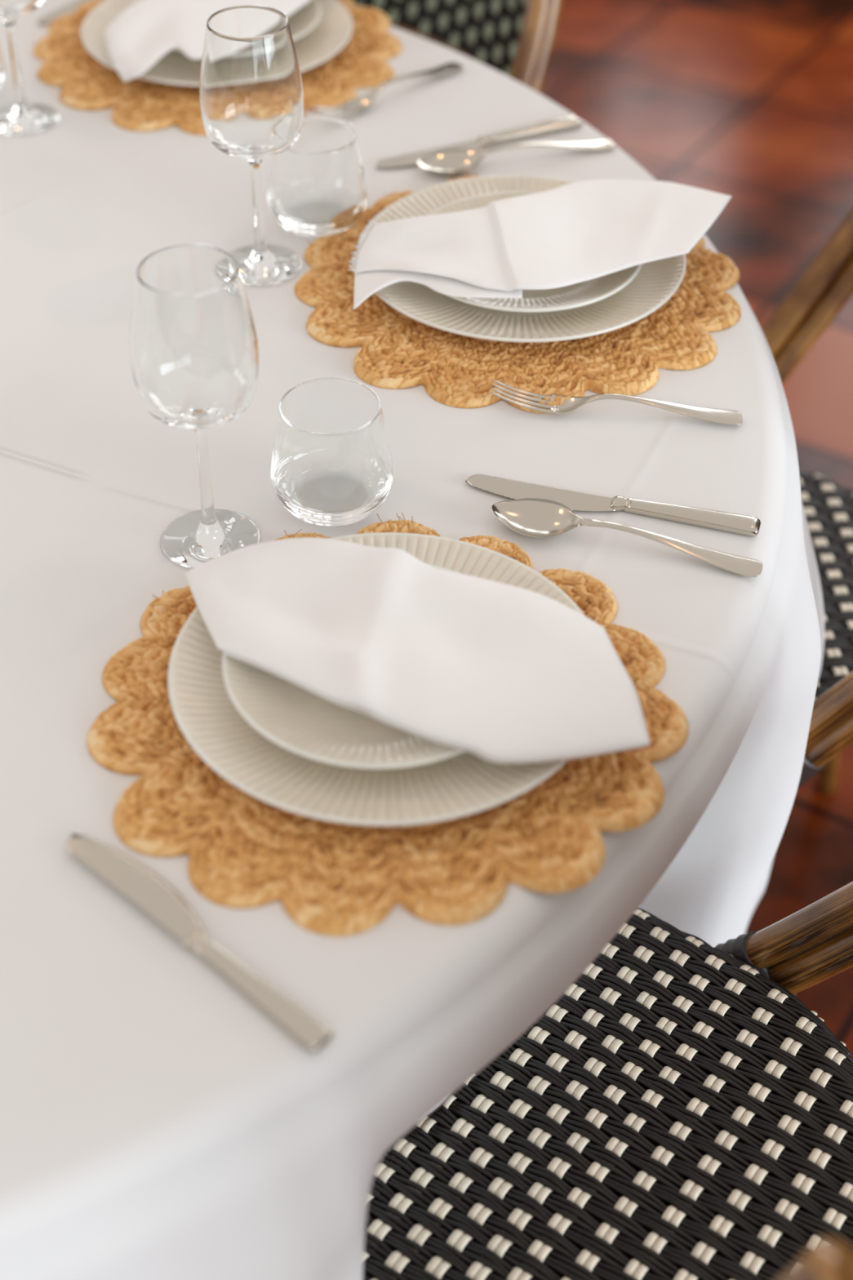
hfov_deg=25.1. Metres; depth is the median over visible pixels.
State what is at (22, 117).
wine glass
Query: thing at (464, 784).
dinner plate
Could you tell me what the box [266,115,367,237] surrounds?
tumbler
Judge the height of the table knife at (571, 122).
0.008 m
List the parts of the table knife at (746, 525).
blade, handle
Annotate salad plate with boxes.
[129,0,321,52]
[222,562,465,768]
[426,191,642,312]
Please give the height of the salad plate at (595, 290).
0.017 m
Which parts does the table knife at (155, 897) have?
blade, handle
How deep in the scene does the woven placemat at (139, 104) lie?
1.88 m
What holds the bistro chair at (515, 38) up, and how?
on the floor
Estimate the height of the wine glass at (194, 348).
0.214 m
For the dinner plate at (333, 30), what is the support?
on the woven placemat at (139, 104)
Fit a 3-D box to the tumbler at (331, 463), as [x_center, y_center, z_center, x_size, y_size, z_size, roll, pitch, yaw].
[-0.067,-0.130,1.342,0.086,0.083,0.086,0,41,0]
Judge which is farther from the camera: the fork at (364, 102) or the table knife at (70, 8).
the table knife at (70, 8)
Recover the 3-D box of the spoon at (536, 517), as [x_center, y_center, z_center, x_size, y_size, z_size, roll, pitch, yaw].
[0.138,-0.072,1.328,0.193,0.017,0.045,13,42,14]
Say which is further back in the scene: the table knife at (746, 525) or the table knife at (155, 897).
the table knife at (746, 525)
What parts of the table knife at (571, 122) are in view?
blade, handle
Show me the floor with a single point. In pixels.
(748, 101)
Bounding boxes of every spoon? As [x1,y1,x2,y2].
[417,138,615,174]
[491,497,763,577]
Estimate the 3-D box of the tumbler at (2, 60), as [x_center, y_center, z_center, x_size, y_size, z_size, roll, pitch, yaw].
[-0.451,-0.563,1.838,0.086,0.083,0.086,0,41,0]
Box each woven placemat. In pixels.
[31,0,402,135]
[86,512,688,936]
[294,172,741,413]
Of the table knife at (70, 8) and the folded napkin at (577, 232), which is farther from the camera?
the table knife at (70, 8)
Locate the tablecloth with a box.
[0,0,824,1279]
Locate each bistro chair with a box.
[352,0,562,94]
[362,880,852,1279]
[761,207,852,794]
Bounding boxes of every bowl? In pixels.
[417,148,485,174]
[491,497,582,537]
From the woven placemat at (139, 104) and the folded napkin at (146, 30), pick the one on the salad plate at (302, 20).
the folded napkin at (146, 30)
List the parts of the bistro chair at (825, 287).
woven seat, leg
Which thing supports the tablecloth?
on the round table
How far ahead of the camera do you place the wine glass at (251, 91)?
1.50 m
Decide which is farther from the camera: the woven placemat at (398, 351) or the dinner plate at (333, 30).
the dinner plate at (333, 30)
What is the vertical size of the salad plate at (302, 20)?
0.017 m
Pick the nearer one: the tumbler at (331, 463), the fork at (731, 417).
the tumbler at (331, 463)
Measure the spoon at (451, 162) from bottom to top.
0.017 m
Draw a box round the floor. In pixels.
[541,0,852,1057]
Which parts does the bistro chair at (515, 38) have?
rail, woven backrest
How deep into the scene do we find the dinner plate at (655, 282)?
1.55 m
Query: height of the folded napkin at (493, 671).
0.042 m
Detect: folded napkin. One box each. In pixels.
[104,0,310,81]
[185,537,650,764]
[347,178,732,309]
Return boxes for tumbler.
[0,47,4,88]
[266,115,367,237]
[271,377,393,526]
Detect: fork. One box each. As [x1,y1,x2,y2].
[310,62,463,115]
[490,378,742,425]
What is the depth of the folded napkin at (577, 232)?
1.56 m
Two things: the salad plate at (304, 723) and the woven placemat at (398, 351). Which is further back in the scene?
the woven placemat at (398, 351)
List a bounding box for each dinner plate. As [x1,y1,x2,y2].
[80,0,352,86]
[167,532,585,826]
[356,174,686,342]
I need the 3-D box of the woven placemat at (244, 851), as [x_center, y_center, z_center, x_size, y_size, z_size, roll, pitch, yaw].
[-0.023,0.038,1.206,0.374,0.008,0.381,0,41,0]
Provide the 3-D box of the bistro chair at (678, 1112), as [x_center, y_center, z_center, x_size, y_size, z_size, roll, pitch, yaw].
[0.188,0.366,1.268,0.541,0.936,0.531,25,47,26]
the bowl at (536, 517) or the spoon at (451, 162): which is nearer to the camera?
the bowl at (536, 517)
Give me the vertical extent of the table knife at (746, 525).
0.008 m
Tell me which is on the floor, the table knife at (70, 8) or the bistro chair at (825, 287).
the bistro chair at (825, 287)
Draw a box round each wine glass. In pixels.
[0,0,59,135]
[129,244,260,568]
[199,4,303,286]
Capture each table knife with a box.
[37,0,89,25]
[66,832,333,1053]
[376,115,582,168]
[465,474,760,537]
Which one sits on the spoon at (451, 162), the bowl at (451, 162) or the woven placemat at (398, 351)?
the bowl at (451, 162)

